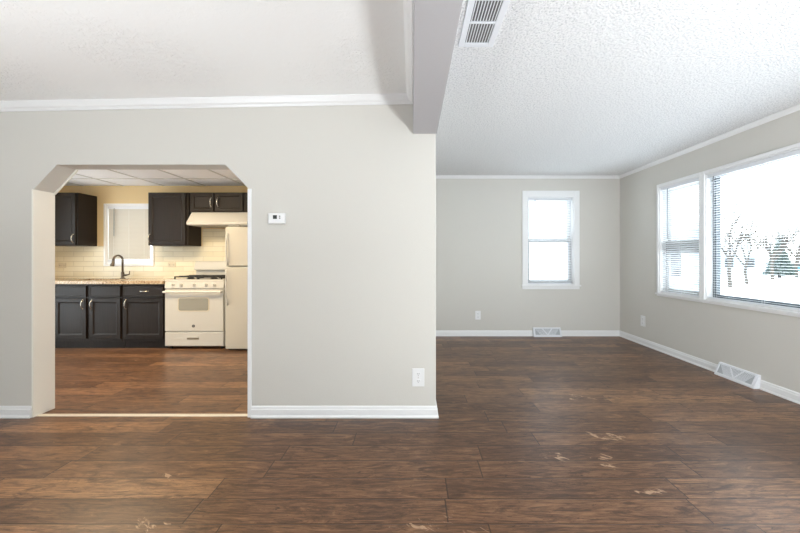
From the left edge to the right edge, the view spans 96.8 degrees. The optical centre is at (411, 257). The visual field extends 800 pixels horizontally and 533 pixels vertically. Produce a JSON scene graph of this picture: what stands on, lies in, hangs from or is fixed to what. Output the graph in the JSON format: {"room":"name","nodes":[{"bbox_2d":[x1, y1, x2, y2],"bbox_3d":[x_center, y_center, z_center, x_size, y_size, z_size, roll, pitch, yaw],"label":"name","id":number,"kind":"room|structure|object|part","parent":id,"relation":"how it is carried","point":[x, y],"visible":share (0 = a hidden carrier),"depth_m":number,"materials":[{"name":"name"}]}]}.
{"room":"empty living room","nodes":[
{"label":"empty living room","id":0,"kind":"room"},
{"bbox_2d":[55,186,247,277],"bbox_3d":[-2.750,-0.090,5.426,5.620,2.620,0.148,0,0,0],"label":"wall","id":1,"kind":"structure","parent":0,"point":[81,261],"depth_m":5.35,"materials":[{"name":"beige tile"}]},
{"bbox_2d":[58,263,65,267],"bbox_3d":[-5.270,0.113,5.347,0.115,0.075,0.011,0,0,0],"label":"electrical outlet","id":2,"kind":"object","parent":1,"relation":"attached to","point":[60,265],"visible":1,"depth_m":5.34,"materials":[{"name":"beige plastic"}]},
{"bbox_2d":[55,193,96,245],"bbox_3d":[-4.981,-0.553,5.177,0.458,0.753,0.364,0,0,0],"label":"upper cabinet","id":3,"kind":"object","parent":1,"relation":"attached to","point":[75,213],"visible":0.88,"depth_m":5.05,"materials":[{"name":"brown wood"}]},
{"bbox_3d":[-4.987,-0.553,5.040,0.430,0.737,0.020,0,0,0],"label":"door","id":4,"kind":"part","parent":3,"relation":"part of","materials":[{"name":"brown wood"}]},
{"bbox_2d":[103,204,153,265],"bbox_3d":[-4.265,-0.349,5.420,0.756,0.941,0.160,0,0,0],"label":"window","id":5,"kind":"structure","parent":1,"relation":"in","point":[106,210],"depth_m":5.36,"materials":[{"name":"white paint"}]},
{"bbox_3d":[-4.265,0.108,5.365,0.756,0.026,0.050,0,0,0],"label":"sill","id":6,"kind":"part","parent":5,"relation":"part of","materials":[{"name":"white paint"}]},
{"bbox_2d":[108,206,150,260],"bbox_3d":[-4.280,-0.370,5.375,0.641,0.821,0.038,0,0,0],"label":"window blind","id":7,"kind":"object","parent":5,"relation":"attached to","point":[128,225],"visible":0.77,"depth_m":5.38,"materials":[{"name":"white metal"}]},
{"bbox_3d":[-4.280,0.033,5.380,0.635,0.014,0.024,0,0,0],"label":"rail","id":8,"kind":"part","parent":7,"relation":"part of","materials":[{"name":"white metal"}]},
{"bbox_3d":[-4.265,-0.146,5.449,0.676,0.458,0.028,0,0,0],"label":"sash","id":9,"kind":"part","parent":5,"relation":"part of","materials":[{"name":"white plastic"}]},
{"bbox_2d":[168,262,175,266],"bbox_3d":[-3.620,0.102,5.347,0.115,0.075,0.011,0,0,0],"label":"electrical outlet","id":10,"kind":"object","parent":1,"relation":"attached to","point":[170,264],"visible":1,"depth_m":5.34,"materials":[{"name":"beige plastic"}]},
{"bbox_2d":[148,193,200,245],"bbox_3d":[-3.466,-0.554,5.177,0.572,0.755,0.364,0,0,0],"label":"upper cabinet","id":11,"kind":"object","parent":1,"relation":"attached to","point":[168,213],"visible":0.95,"depth_m":5.04,"materials":[{"name":"brown wood"}]},
{"bbox_2d":[186,212,247,227],"bbox_3d":[-2.712,-0.544,5.141,0.845,0.209,0.421,0,0,0],"label":"range hood","id":12,"kind":"object","parent":1,"relation":"attached to","point":[198,219],"visible":0.88,"depth_m":4.98,"materials":[{"name":"white metal"}]},
{"bbox_2d":[190,193,247,212],"bbox_3d":[-2.731,-0.791,5.177,0.862,0.282,0.364,0,0,0],"label":"upper cabinet","id":13,"kind":"object","parent":1,"relation":"attached to","point":[199,202],"visible":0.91,"depth_m":5.04,"materials":[{"name":"brown wood"}]},
{"bbox_3d":[-2.975,-0.791,5.040,0.320,0.266,0.020,0,0,0],"label":"door","id":14,"kind":"part","parent":13,"relation":"part of","materials":[{"name":"brown wood"}]},
{"bbox_3d":[-2.595,-0.791,5.040,0.390,0.266,0.020,0,0,0],"label":"door","id":15,"kind":"part","parent":13,"relation":"part of","materials":[{"name":"brown wood"}]},
{"bbox_2d":[65,170,244,185],"bbox_3d":[-2.730,-1.130,4.120,5.660,0.080,2.760,0,0,0],"label":"ceiling","id":16,"kind":"structure","parent":0,"point":[90,173],"depth_m":4.81,"materials":[{"name":"white tile"}]},
{"bbox_2d":[67,170,244,185],"bbox_3d":[-2.670,-1.088,4.117,5.500,0.008,2.485,0,0,0],"label":"grid","id":17,"kind":"object","parent":16,"relation":"attached to","point":[110,170],"visible":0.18,"depth_m":4.86,"materials":[{"name":"grey"}]},
{"bbox_2d":[0,0,405,100],"bbox_3d":[-2.170,-1.269,0.200,4.540,0.222,5.080,0,0,0],"label":"ceiling","id":18,"kind":"structure","parent":0,"point":[50,49],"depth_m":2.06,"materials":[{"name":"white paint"}]},
{"bbox_2d":[0,104,435,405],"bbox_3d":[-2.688,-0.090,2.797,5.743,2.620,0.155,0,0,0],"label":"wall","id":19,"kind":"structure","parent":0,"point":[344,290],"depth_m":2.72,"materials":[{"name":"white paint"}]},
{"bbox_2d":[32,189,54,416],"bbox_3d":[-2.902,0.347,2.797,0.013,1.745,0.167,0,0,0],"label":"trim","id":20,"kind":"structure","parent":19,"relation":"attached to","point":[43,203],"depth_m":2.78,"materials":[{"name":"white paint"}]},
{"bbox_2d":[54,170,77,194],"bbox_3d":[-2.827,-0.630,2.881,0.224,0.230,0.012,0,0,0],"label":"trim","id":21,"kind":"structure","parent":19,"relation":"attached to","point":[75,171],"depth_m":2.88,"materials":[{"name":"white paint"}]},
{"bbox_2d":[0,0,413,111],"bbox_3d":[-2.146,-1.176,0.260,4.308,0.155,4.920,0,0,0],"label":"trim","id":22,"kind":"structure","parent":19,"relation":"attached to","point":[408,5],"depth_m":2.68,"materials":[{"name":"white paint"}]},
{"bbox_2d":[248,189,251,416],"bbox_3d":[-1.243,0.345,2.797,0.030,1.750,0.167,0,0,0],"label":"trim","id":23,"kind":"structure","parent":19,"relation":"attached to","point":[249,190],"depth_m":2.71,"materials":[{"name":"white paint"}]},
{"bbox_2d":[268,213,285,223],"bbox_3d":[-1.030,-0.301,2.704,0.128,0.082,0.031,0,0,0],"label":"thermostat","id":24,"kind":"object","parent":19,"relation":"attached to","point":[273,218],"visible":1,"depth_m":2.69,"materials":[{"name":"white plastic"}]},
{"bbox_2d":[251,403,438,417],"bbox_3d":[-0.512,1.176,4.125,1.431,0.088,2.850,0,0,0],"label":"baseboard","id":25,"kind":"structure","parent":19,"relation":"attached to","point":[256,411],"depth_m":2.71,"materials":[{"name":"white paint"}]},
{"bbox_2d":[0,380,799,417],"bbox_3d":[-0.525,1.176,0.550,7.550,0.088,5.500,0,0,0],"label":"baseboard","id":26,"kind":"structure","parent":19,"relation":"attached to","point":[5,411],"depth_m":2.98,"materials":[{"name":"white paint"}]},
{"bbox_2d":[412,368,423,385],"bbox_3d":[0.048,0.914,2.715,0.094,0.138,0.011,0,0,0],"label":"electrical outlet","id":27,"kind":"object","parent":19,"relation":"attached to","point":[417,373],"visible":1,"depth_m":2.71,"materials":[{"name":"white plastic"}]},
{"bbox_2d":[0,336,799,532],"bbox_3d":[-1.085,1.280,1.675,8.950,0.120,8.030,0,0,0],"label":"floor","id":28,"kind":"structure","parent":0,"point":[530,434],"depth_m":2.25,"materials":[{"name":"brown wood"}]},
{"bbox_2d":[55,284,125,347],"bbox_3d":[-4.340,0.784,5.032,0.910,0.872,0.654,0,0,0],"label":"base cabinet","id":29,"kind":"object","parent":28,"relation":"on","point":[86,315],"visible":0.73,"depth_m":4.75,"materials":[{"name":"black wood"}]},
{"bbox_3d":[-4.567,0.445,4.750,0.425,0.150,0.020,0,0,0],"label":"drawer","id":30,"kind":"part","parent":29,"relation":"part of","materials":[{"name":"brown wood"}]},
{"bbox_3d":[-4.567,0.809,4.750,0.425,0.538,0.020,0,0,0],"label":"door","id":31,"kind":"part","parent":29,"relation":"part of","materials":[{"name":"brown wood"}]},
{"bbox_3d":[-4.105,0.445,4.750,0.420,0.150,0.020,0,0,0],"label":"drawer","id":32,"kind":"part","parent":29,"relation":"part of","materials":[{"name":"brown wood"}]},
{"bbox_3d":[-4.105,0.809,4.750,0.420,0.538,0.020,0,0,0],"label":"door","id":33,"kind":"part","parent":29,"relation":"part of","materials":[{"name":"brown wood"}]},
{"bbox_2d":[55,278,178,283],"bbox_3d":[-4.366,0.326,5.033,2.108,0.040,0.636,0,0,0],"label":"countertop","id":34,"kind":"structure","parent":29,"relation":"on","point":[57,280],"depth_m":4.83,"materials":[{"name":"beige stone"}]},
{"bbox_2d":[110,255,129,278],"bbox_3d":[-4.278,0.128,5.218,0.234,0.356,0.121,0,0,-29],"label":"kitchen faucet","id":35,"kind":"object","parent":34,"relation":"on","point":[115,256],"visible":1,"depth_m":5.23,"materials":[{"name":"silver metal"}]},
{"bbox_3d":[-4.308,0.078,5.202,0.027,0.257,0.136,0,0,30],"label":"spout","id":36,"kind":"part","parent":35,"relation":"part of","materials":[{"name":"silver metal"}]},
{"bbox_2d":[37,414,247,415],"bbox_3d":[-2.079,1.217,2.755,1.633,0.006,0.040,0,0,0],"label":"threshold strip","id":37,"kind":"object","parent":28,"relation":"on","point":[39,414],"visible":0.71,"depth_m":2.74,"materials":[{"name":"beige wood"}]},
{"bbox_2d":[123,284,168,347],"bbox_3d":[-3.596,0.784,5.032,0.568,0.872,0.654,0,0,0],"label":"base cabinet","id":38,"kind":"object","parent":28,"relation":"on","point":[143,304],"visible":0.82,"depth_m":4.75,"materials":[{"name":"black wood"}]},
{"bbox_3d":[-3.595,0.445,4.750,0.540,0.150,0.020,0,0,0],"label":"drawer","id":39,"kind":"part","parent":38,"relation":"part of","materials":[{"name":"brown wood"}]},
{"bbox_3d":[-3.595,0.809,4.750,0.540,0.538,0.020,0,0,0],"label":"door","id":40,"kind":"part","parent":38,"relation":"part of","materials":[{"name":"brown wood"}]},
{"bbox_2d":[162,261,227,348],"bbox_3d":[-2.908,0.634,5.003,0.793,1.172,0.654,0,0,0],"label":"gas stove","id":41,"kind":"object","parent":28,"relation":"on","point":[195,304],"visible":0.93,"depth_m":4.74,"materials":[{"name":"white metal"}]},
{"bbox_3d":[-2.908,0.450,4.706,0.769,0.029,0.062,0,0,0],"label":"handle","id":42,"kind":"part","parent":41,"relation":"part of","materials":[{"name":"white metal"}]},
{"bbox_3d":[-2.908,1.085,4.750,0.781,0.181,0.030,0,0,0],"label":"storage drawer","id":43,"kind":"part","parent":41,"relation":"part of","materials":[{"name":"white metal"}]},
{"bbox_3d":[-2.908,0.701,4.750,0.781,0.558,0.030,0,0,0],"label":"oven door","id":44,"kind":"part","parent":41,"relation":"part of","materials":[{"name":"white metal"}]},
{"bbox_2d":[165,277,224,281],"bbox_3d":[-2.908,0.302,5.037,0.793,0.025,0.585,0,0,0],"label":"cooktop","id":45,"kind":"object","parent":41,"relation":"in","point":[191,279],"depth_m":4.79,"materials":[{"name":"white metal"}]},
{"bbox_3d":[-2.908,0.361,4.750,0.785,0.093,0.030,0,0,0],"label":"control panel","id":46,"kind":"part","parent":41,"relation":"part of","materials":[{"name":"white metal"}]},
{"bbox_2d":[225,227,247,349],"bbox_3d":[-2.076,0.398,4.971,0.753,1.645,0.717,0,0,0],"label":"refrigerator","id":47,"kind":"object","parent":28,"relation":"on","point":[236,238],"visible":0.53,"depth_m":4.66,"materials":[{"name":"beige metal"}]},
{"bbox_3d":[-2.421,0.387,4.641,0.018,0.473,0.055,0,0,0],"label":"handle","id":48,"kind":"part","parent":47,"relation":"part of","materials":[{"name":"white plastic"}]},
{"bbox_3d":[-2.421,-0.116,4.641,0.018,0.416,0.056,0,0,0],"label":"handle","id":49,"kind":"part","parent":47,"relation":"part of","materials":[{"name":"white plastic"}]},
{"bbox_3d":[-2.076,0.660,4.690,0.753,1.076,0.060,0,0,0],"label":"door","id":50,"kind":"part","parent":47,"relation":"part of","materials":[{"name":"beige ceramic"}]},
{"bbox_3d":[-2.076,-0.150,4.690,0.753,0.516,0.060,0,0,0],"label":"freezer door","id":51,"kind":"part","parent":47,"relation":"part of","materials":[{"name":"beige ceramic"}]},
{"bbox_2d":[413,0,462,133],"bbox_3d":[0.099,-1.176,0.260,0.182,0.448,4.920,0,0,0],"label":"beam","id":52,"kind":"structure","parent":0,"point":[436,22],"depth_m":1.68,"materials":[{"name":"grey paint"}]},
{"bbox_2d":[436,179,619,334],"bbox_3d":[1.736,-0.090,5.620,3.307,2.620,0.140,0,0,0],"label":"wall","id":53,"kind":"structure","parent":0,"point":[479,221],"depth_m":5.55,"materials":[{"name":"white paint"}]},
{"bbox_2d":[475,311,480,319],"bbox_3d":[1.030,0.895,5.545,0.085,0.135,0.011,0,0,0],"label":"electrical outlet","id":54,"kind":"object","parent":53,"relation":"attached to","point":[477,313],"visible":1,"depth_m":5.54,"materials":[{"name":"white plastic"}]},
{"bbox_2d":[436,330,532,335],"bbox_3d":[1.030,1.176,5.540,1.695,0.088,0.020,0,0,0],"label":"baseboard","id":55,"kind":"structure","parent":53,"relation":"attached to","point":[438,332],"depth_m":5.54,"materials":[{"name":"white paint"}]},
{"bbox_2d":[533,327,561,336],"bbox_3d":[2.100,1.153,5.513,0.432,0.135,0.074,0,0,0],"label":"air vent","id":56,"kind":"object","parent":53,"relation":"in","point":[537,331],"visible":1,"depth_m":5.50,"materials":[{"name":"white metal"}]},
{"bbox_2d":[521,191,580,288],"bbox_3d":[2.167,-0.281,5.598,0.915,1.537,0.185,0,0,0],"label":"window","id":57,"kind":"structure","parent":53,"relation":"in","point":[575,195],"depth_m":5.53,"materials":[{"name":"white paint"}]},
{"bbox_3d":[2.167,-0.597,5.664,0.711,0.703,0.028,0,0,0],"label":"sash","id":58,"kind":"part","parent":57,"relation":"part of","materials":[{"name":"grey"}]},
{"bbox_3d":[2.167,0.057,5.639,0.711,0.703,0.028,0,0,0],"label":"sash","id":59,"kind":"part","parent":57,"relation":"part of","materials":[{"name":"grey"}]},
{"bbox_2d":[528,198,571,283],"bbox_3d":[2.167,-0.270,5.595,0.707,1.352,0.038,0,0,0],"label":"window blind","id":60,"kind":"object","parent":57,"relation":"attached to","point":[530,200],"visible":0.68,"depth_m":5.60,"materials":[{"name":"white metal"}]},
{"bbox_3d":[2.167,0.399,5.600,0.701,0.014,0.024,0,0,0],"label":"rail","id":61,"kind":"part","parent":60,"relation":"part of","materials":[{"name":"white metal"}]},
{"bbox_3d":[2.167,-0.265,5.600,0.529,1.322,0.028,0,0,0],"label":"ladder cord","id":62,"kind":"part","parent":60,"relation":"part of","materials":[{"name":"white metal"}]},
{"bbox_3d":[2.167,0.454,5.543,0.915,0.067,0.075,0,0,0],"label":"sill","id":63,"kind":"part","parent":57,"relation":"part of","materials":[{"name":"white paint"}]},
{"bbox_2d":[436,0,799,175],"bbox_3d":[1.745,-1.330,1.675,3.290,0.100,8.030,0,0,0],"label":"ceiling","id":64,"kind":"structure","parent":0,"point":[563,87],"depth_m":2.56,"materials":[{"name":"white paint"}]},
{"bbox_2d":[458,0,510,46],"bbox_3d":[0.383,-1.277,1.930,0.209,0.014,0.420,0,0,0],"label":"ceiling vent","id":65,"kind":"object","parent":64,"relation":"in","point":[483,19],"visible":1,"depth_m":1.92,"materials":[{"name":"white metal"}]},
{"bbox_3d":[0.382,-1.275,2.017,0.132,0.008,0.176,0,0,0],"label":"louvre panel","id":66,"kind":"part","parent":65,"relation":"part of","materials":[{"name":"white metal"}]},
{"bbox_3d":[0.382,-1.275,1.835,0.132,0.008,0.160,0,0,0],"label":"louvre panel","id":67,"kind":"part","parent":65,"relation":"part of","materials":[{"name":"white metal"}]},
{"bbox_2d":[620,110,799,392],"bbox_3d":[3.320,-0.090,1.605,0.140,2.620,7.890,0,0,0],"label":"wall","id":68,"kind":"structure","parent":0,"point":[767,345],"depth_m":4.03,"materials":[{"name":"white paint"}]},
{"bbox_2d":[436,104,799,178],"bbox_3d":[1.716,-1.263,1.675,3.067,0.046,7.750,0,0,0],"label":"trim","id":69,"kind":"structure","parent":68,"relation":"attached to","point":[795,108],"depth_m":4.52,"materials":[{"name":"white paint"}]},
{"bbox_2d":[561,330,717,371],"bbox_3d":[2.786,1.176,4.645,0.928,0.088,1.810,0,0,0],"label":"baseboard","id":70,"kind":"structure","parent":68,"relation":"attached to","point":[691,359],"depth_m":4.86,"materials":[{"name":"white paint"}]},
{"bbox_2d":[641,315,644,326],"bbox_3d":[3.245,0.885,4.990,0.011,0.150,0.100,0,0,0],"label":"electrical outlet","id":71,"kind":"object","parent":68,"relation":"attached to","point":[642,317],"visible":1,"depth_m":4.98,"materials":[{"name":"white plastic"}]},
{"bbox_2d":[655,172,701,301],"bbox_3d":[3.303,-0.234,4.330,0.175,1.461,0.736,0,0,0],"label":"window","id":72,"kind":"structure","parent":68,"relation":"in","point":[693,176],"depth_m":4.58,"materials":[{"name":"white paint"}]},
{"bbox_3d":[3.248,0.476,4.330,0.065,0.042,0.736,0,0,0],"label":"sill","id":73,"kind":"part","parent":72,"relation":"part of","materials":[{"name":"white paint"}]},
{"bbox_2d":[661,177,698,296],"bbox_3d":[3.266,-0.237,4.331,0.040,1.357,0.634,0,0,0],"label":"window blind","id":74,"kind":"object","parent":72,"relation":"attached to","point":[692,182],"visible":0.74,"depth_m":4.31,"materials":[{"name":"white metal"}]},
{"bbox_3d":[3.272,0.434,4.331,0.024,0.014,0.628,0,0,0],"label":"rail","id":75,"kind":"part","parent":74,"relation":"part of","materials":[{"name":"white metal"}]},
{"bbox_3d":[3.339,0.114,4.331,0.028,0.658,0.638,0,0,0],"label":"sash","id":76,"kind":"part","parent":72,"relation":"part of","materials":[{"name":"grey glass"}]},
{"bbox_3d":[3.364,-0.491,4.331,0.028,0.853,0.638,0,0,0],"label":"sash","id":77,"kind":"part","parent":72,"relation":"part of","materials":[{"name":"grey glass"}]},
{"bbox_2d":[714,362,760,388],"bbox_3d":[3.213,1.156,3.520,0.074,0.128,0.430,0,0,0],"label":"air vent","id":78,"kind":"object","parent":68,"relation":"in","point":[752,380],"visible":1,"depth_m":3.48,"materials":[{"name":"white metal"}]},
{"bbox_2d":[701,143,799,316],"bbox_3d":[3.305,-0.234,3.039,0.170,1.461,1.849,0,0,0],"label":"window","id":79,"kind":"structure","parent":68,"relation":"in","point":[707,272],"depth_m":3.87,"materials":[{"name":"white paint"}]},
{"bbox_3d":[3.250,0.476,3.039,0.060,0.042,1.849,0,0,0],"label":"sill","id":80,"kind":"part","parent":79,"relation":"part of","materials":[{"name":"white paint"}]},
{"bbox_2d":[707,149,799,309],"bbox_3d":[3.266,-0.237,3.046,0.040,1.357,1.741,0,0,0],"label":"window blind","id":81,"kind":"object","parent":79,"relation":"attached to","point":[791,154],"visible":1,"depth_m":3.36,"materials":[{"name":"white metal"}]},
{"bbox_3d":[3.272,0.434,3.046,0.024,0.014,1.735,0,0,0],"label":"rail","id":82,"kind":"part","parent":81,"relation":"part of","materials":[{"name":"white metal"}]},
{"label":"outside","id":83,"kind":"structure","parent":0,"visible":0},
{"bbox_2d":[530,264,799,303],"bbox_3d":[40.000,2.070,50.000,200.000,0.200,220.000,0,0,0],"label":"ground","id":84,"kind":"structure","parent":83,"point":[785,285],"depth_m":23.71,"materials":[{"name":"white snow"}]},
{"bbox_2d":[539,204,698,290],"bbox_3d":[11.050,-0.630,20.000,6.500,5.200,6.800,0,0,0],"label":"house","id":85,"kind":"structure","parent":84,"relation":"on","point":[673,204],"depth_m":17.00,"materials":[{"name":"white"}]},
{"bbox_3d":[12.400,0.220,16.950,0.900,1.300,0.020,0,0,0],"label":"pane","id":86,"kind":"part","parent":85,"relation":"part of","materials":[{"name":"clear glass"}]},
{"bbox_2d":[721,195,766,286],"bbox_3d":[21.716,-1.044,23.876,3.160,6.044,2.921,0,0,23],"label":"bare tree","id":87,"kind":"object","parent":84,"relation":"on","point":[729,280],"visible":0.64,"depth_m":23.76,"materials":[{"name":"grey plant"}]},
{"bbox_2d":[721,242,768,274],"bbox_3d":[37.750,0.020,44.500,9.300,3.900,5.800,0,0,0],"label":"house","id":88,"kind":"structure","parent":84,"relation":"on","point":[761,262],"depth_m":42.00,"materials":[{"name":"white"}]},
{"bbox_2d":[721,221,771,283],"bbox_3d":[24.881,-0.477,26.910,4.525,4.920,2.383,0,0,-21],"label":"bare tree","id":89,"kind":"object","parent":84,"relation":"on","point":[734,231],"visible":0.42,"depth_m":26.59,"materials":[{"name":"grey plant"}]},
{"bbox_2d":[745,235,769,250],"bbox_3d":[54.520,-0.761,56.024,3.100,5.501,4.269,0,0,41],"label":"bare tree","id":90,"kind":"object","parent":84,"relation":"on","point":[753,244],"visible":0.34,"depth_m":56.29,"materials":[{"name":"grey plant"}]},
{"bbox_2d":[763,241,775,260],"bbox_3d":[48.166,-0.362,47.694,2.314,4.703,2.354,0,0,0],"label":"bare tree","id":91,"kind":"object","parent":84,"relation":"on","point":[769,245],"visible":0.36,"depth_m":47.51,"materials":[{"name":"grey plant"}]},
{"bbox_2d":[749,221,799,279],"bbox_3d":[32.275,-0.691,31.842,2.578,5.333,3.776,0,0,-36],"label":"bare tree","id":92,"kind":"object","parent":84,"relation":"on","point":[795,233],"visible":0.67,"depth_m":31.80,"materials":[{"name":"grey plant"}]},
{"bbox_2d":[762,232,797,278],"bbox_3d":[35.416,-0.259,34.252,2.442,4.457,2.475,0,0,0],"label":"conifer","id":93,"kind":"object","parent":84,"relation":"on","point":[780,269],"visible":0.54,"depth_m":33.75,"materials":[{"name":"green plant"}]},
{"bbox_2d":[764,224,799,277],"bbox_3d":[38.331,-0.931,35.688,2.505,5.826,4.222,0,0,-30],"label":"bare tree","id":94,"kind":"object","parent":84,"relation":"on","point":[798,251],"visible":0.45,"depth_m":35.56,"materials":[{"name":"grey plant"}]},
{"bbox_2d":[772,234,798,256],"bbox_3d":[57.662,-0.967,54.600,4.812,5.882,2.839,0,0,10],"label":"bare tree","id":95,"kind":"object","parent":84,"relation":"on","point":[784,234],"visible":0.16,"depth_m":54.44,"materials":[{"name":"grey plant"}]},
{"bbox_2d":[788,241,799,261],"bbox_3d":[66.611,-0.668,61.122,3.871,5.294,2.924,0,0,-26],"label":"bare tree","id":96,"kind":"object","parent":84,"relation":"on","point":[796,241],"visible":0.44,"depth_m":61.02,"materials":[{"name":"grey plant"}]}
]}

